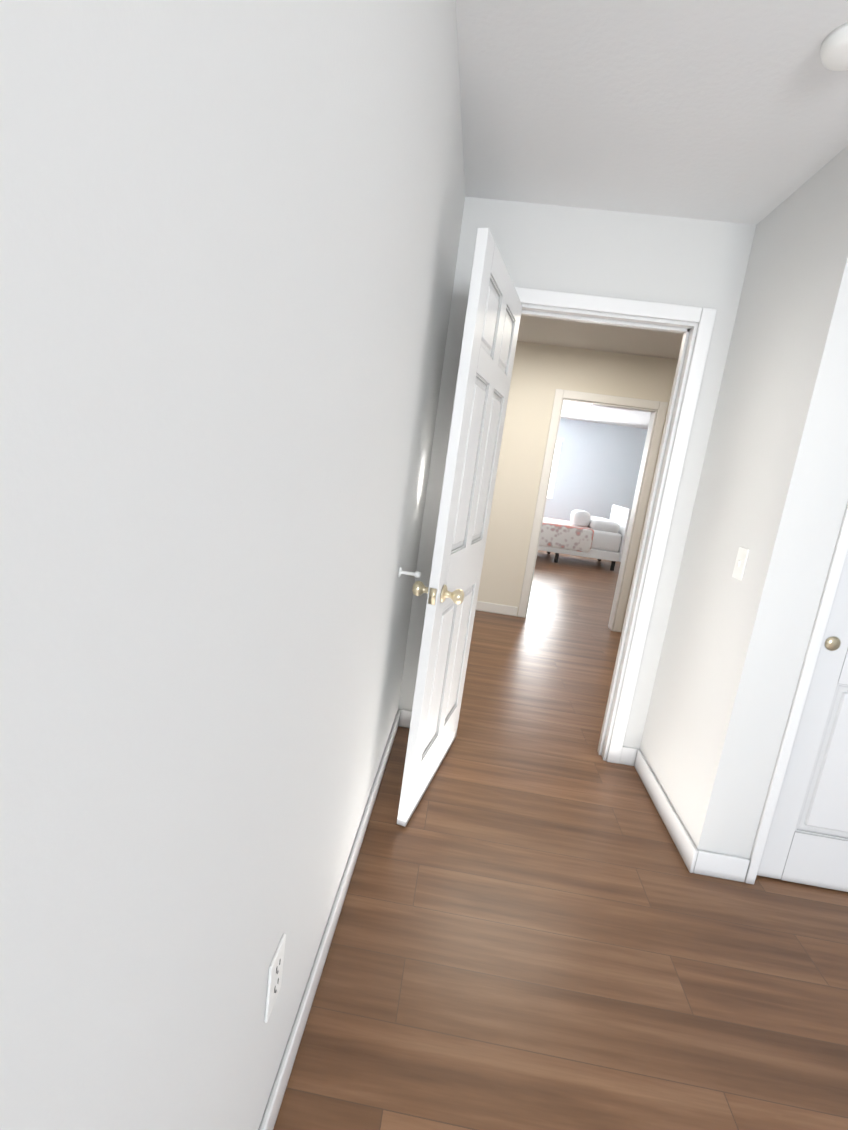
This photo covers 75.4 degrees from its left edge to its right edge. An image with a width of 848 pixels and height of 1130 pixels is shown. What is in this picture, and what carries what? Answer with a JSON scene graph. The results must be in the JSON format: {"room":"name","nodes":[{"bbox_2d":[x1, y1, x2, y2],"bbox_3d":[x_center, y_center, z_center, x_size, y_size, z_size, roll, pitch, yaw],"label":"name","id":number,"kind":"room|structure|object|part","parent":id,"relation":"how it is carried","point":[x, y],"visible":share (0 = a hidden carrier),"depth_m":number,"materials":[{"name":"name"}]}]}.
{"room":"bedroom","nodes":[
{"label":"bedroom","id":0,"kind":"room"},
{"bbox_2d":[0,0,464,1129],"bbox_3d":[-0.294,0.067,0.025,0.120,2.440,5.420,8,11,4],"label":"wall","id":1,"kind":"structure","parent":0,"point":[230,230],"depth_m":0.47,"materials":[{"name":"white paint"}]},
{"bbox_2d":[264,933,285,1022],"bbox_3d":[-0.258,0.716,0.954,0.007,0.114,0.070,8,11,4],"label":"electrical outlet","id":2,"kind":"object","parent":1,"relation":"attached to","point":[275,976],"visible":0.96,"depth_m":0.94,"materials":[{"name":"white plastic"}]},
{"bbox_2d":[259,709,400,1129],"bbox_3d":[-0.381,1.220,0.239,0.013,0.092,5.180,8,11,4],"label":"baseboard","id":3,"kind":"structure","parent":1,"relation":"attached to","point":[270,1115],"depth_m":1.36,"materials":[{"name":"paint"}]},
{"bbox_2d":[399,567,420,577],"bbox_3d":[-0.050,0.030,1.944,0.075,0.036,0.036,8,11,4],"label":"door stop","id":4,"kind":"object","parent":1,"relation":"attached to","point":[416,574],"visible":1,"depth_m":1.94,"materials":[{"name":"white plastic"}]},
{"bbox_2d":[273,550,847,1129],"bbox_3d":[1.512,0.779,4.270,6.200,0.060,13.840,8,11,4],"label":"floor","id":5,"kind":"structure","parent":0,"point":[539,926],"depth_m":1.59,"materials":[{"name":"brown wood"}]},
{"bbox_2d":[538,505,631,570],"bbox_3d":[2.251,-0.606,9.180,1.950,1.000,1.090,8,11,4],"label":"bed","id":6,"kind":"object","parent":5,"relation":"on","point":[582,533],"visible":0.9,"depth_m":8.67,"materials":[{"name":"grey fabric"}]},
{"bbox_2d":[538,512,594,553],"bbox_3d":[1.998,-0.562,9.213,1.440,0.395,1.080,8,11,4],"label":"quilt","id":7,"kind":"object","parent":6,"relation":"on","point":[562,536],"depth_m":8.67,"materials":[{"name":"fabric"}]},
{"bbox_2d":[398,197,755,748],"bbox_3d":[0.674,-0.291,2.570,1.320,2.440,0.120,8,11,4],"label":"wall","id":8,"kind":"structure","parent":0,"point":[632,256],"depth_m":2.34,"materials":[{"name":"white paint"}]},
{"bbox_2d":[398,709,411,727],"bbox_3d":[-0.029,0.784,2.763,0.192,0.092,0.013,8,11,4],"label":"baseboard","id":9,"kind":"structure","parent":8,"relation":"attached to","point":[405,718],"depth_m":2.76,"materials":[{"name":"paint"}]},
{"bbox_2d":[397,228,521,826],"bbox_3d":[0.160,-0.079,2.187,0.185,2.020,0.770,11,11,16],"label":"door","id":10,"kind":"structure","parent":8,"relation":"in","point":[491,330],"depth_m":2.00,"materials":[{"name":"paint"}]},
{"bbox_3d":[0.043,0.099,1.900,0.185,0.064,0.108,11,11,16],"label":"knob","id":11,"kind":"part","parent":10,"relation":"part of","materials":[{"name":"gold metal"}]},
{"bbox_2d":[515,287,701,322],"bbox_3d":[0.773,-1.111,2.344,0.798,0.060,0.016,8,11,4],"label":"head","id":12,"kind":"object","parent":8,"relation":"attached to","point":[612,305],"visible":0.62,"depth_m":2.34},
{"bbox_2d":[521,303,698,328],"bbox_3d":[0.775,-1.090,2.417,0.810,0.020,0.124,8,11,4],"label":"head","id":13,"kind":"object","parent":8,"relation":"attached to","point":[610,316],"visible":0.36,"depth_m":2.37},
{"bbox_2d":[521,310,689,332],"bbox_3d":[0.773,-1.075,2.423,0.770,0.012,0.035,8,11,4],"label":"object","id":14,"kind":"object","parent":13,"relation":"attached to","point":[604,322],"visible":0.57,"depth_m":2.41,"materials":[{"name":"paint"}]},
{"bbox_2d":[619,746,636,765],"bbox_3d":[0.994,0.935,2.689,0.082,0.092,0.013,8,11,4],"label":"baseboard","id":15,"kind":"structure","parent":8,"relation":"attached to","point":[628,756],"depth_m":2.68,"materials":[{"name":"paint"}]},
{"bbox_2d":[597,329,689,754],"bbox_3d":[1.016,-0.037,2.584,0.012,2.030,0.035,8,11,4],"label":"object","id":16,"kind":"object","parent":8,"relation":"attached to","point":[647,519],"visible":0.86,"depth_m":2.56,"materials":[{"name":"paint"}]},
{"bbox_2d":[598,308,716,763],"bbox_3d":[1.063,-0.066,2.564,0.074,2.104,0.138,8,11,4],"label":"door frame","id":17,"kind":"structure","parent":8,"relation":"attached to","point":[685,422],"depth_m":2.49,"materials":[{"name":"paint"}]},
{"bbox_2d":[477,341,677,631],"bbox_3d":[1.767,-0.606,4.977,5.800,2.440,0.120,8,11,4],"label":"wall","id":18,"kind":"structure","parent":0,"point":[538,375],"depth_m":4.87,"materials":[{"name":"white paint"}]},
{"bbox_2d":[476,601,517,615],"bbox_3d":[-0.188,0.284,5.262,2.160,0.092,0.013,8,11,4],"label":"baseboard","id":19,"kind":"structure","parent":18,"relation":"attached to","point":[496,608],"depth_m":5.19,"materials":[{"name":"paint"}]},
{"bbox_2d":[518,389,667,631],"bbox_3d":[1.500,-0.468,5.026,0.963,2.084,0.148,8,11,4],"label":"door frame","id":20,"kind":"structure","parent":18,"relation":"attached to","point":[645,490],"depth_m":4.92,"materials":[{"name":"paint"}]},
{"bbox_3d":[1.626,-1.412,4.853,0.835,0.020,0.134,8,11,4],"label":"head jamb","id":21,"kind":"part","parent":20,"relation":"part of","materials":[{"name":"white wood"}]},
{"bbox_3d":[1.624,-1.437,4.774,0.823,0.070,0.016,8,11,4],"label":"head casing trim","id":22,"kind":"part","parent":20,"relation":"part of","materials":[{"name":"white wood"}]},
{"bbox_2d":[543,418,647,520],"bbox_3d":[2.340,-1.636,10.758,5.800,2.440,0.120,8,11,4],"label":"wall","id":23,"kind":"structure","parent":0,"point":[597,469],"depth_m":10.56,"materials":[{"name":"white paint"}]},
{"bbox_2d":[547,441,560,497],"bbox_3d":[2.194,-1.894,10.661,0.750,1.100,0.007,8,11,4],"label":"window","id":24,"kind":"structure","parent":23,"relation":"in","point":[554,468],"depth_m":10.63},
{"bbox_2d":[456,0,847,428],"bbox_3d":[1.836,-1.656,3.804,6.200,0.060,13.840,8,11,4],"label":"ceiling","id":25,"kind":"structure","parent":0,"point":[733,111],"depth_m":1.65,"materials":[{"name":"white paint"}]},
{"bbox_2d":[820,22,847,70],"bbox_3d":[1.026,-1.237,1.315,0.132,0.038,0.132,8,11,4],"label":"smoke detector","id":26,"kind":"object","parent":25,"relation":"attached to","point":[834,52],"visible":1,"depth_m":1.31,"materials":[{"name":"white plastic"}]},
{"bbox_2d":[640,146,847,854],"bbox_3d":[1.225,-0.130,2.115,0.120,2.440,0.720,8,11,4],"label":"wall","id":27,"kind":"structure","parent":0,"point":[778,427],"depth_m":1.93,"materials":[{"name":"white paint"}]},
{"bbox_2d":[634,749,697,872],"bbox_3d":[1.006,1.004,2.332,0.013,0.092,0.733,8,11,4],"label":"baseboard","id":28,"kind":"structure","parent":27,"relation":"attached to","point":[683,841],"depth_m":2.23,"materials":[{"name":"paint"}]},
{"bbox_2d":[732,547,748,580],"bbox_3d":[1.129,-0.006,1.963,0.012,0.114,0.070,8,11,4],"label":"switch plate","id":29,"kind":"object","parent":27,"relation":"attached to","point":[740,562],"visible":1,"depth_m":1.96,"materials":[{"name":"white plastic"}]},
{"bbox_2d":[732,422,847,858],"bbox_3d":[1.300,-0.063,1.814,0.090,2.440,0.120,8,11,4],"label":"wall","id":30,"kind":"structure","parent":0,"point":[816,576],"depth_m":1.82,"materials":[{"name":"white paint"}]},
{"bbox_2d":[693,850,749,881],"bbox_3d":[1.067,1.081,1.973,0.180,0.092,0.013,8,11,4],"label":"baseboard","id":31,"kind":"structure","parent":30,"relation":"attached to","point":[722,866],"depth_m":1.97,"materials":[{"name":"paint"}]},
{"bbox_2d":[744,503,847,883],"bbox_3d":[1.293,0.200,1.793,0.032,1.935,0.014,8,11,4],"label":"trim","id":32,"kind":"structure","parent":30,"relation":"attached to","point":[822,617],"depth_m":1.83,"materials":[{"name":"paint"}]},
{"bbox_2d":[757,550,847,891],"bbox_3d":[1.699,0.254,1.816,0.765,1.910,0.032,8,11,4],"label":"closet door","id":33,"kind":"structure","parent":30,"relation":"in","point":[806,843],"depth_m":1.93,"materials":[{"name":"paint"}]},
{"bbox_2d":[825,637,840,650],"bbox_3d":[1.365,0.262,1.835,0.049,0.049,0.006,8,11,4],"label":"door knob","id":34,"kind":"object","parent":33,"relation":"attached to","point":[832,643],"visible":1,"depth_m":1.83,"materials":[{"name":"gold metal"}]}
]}

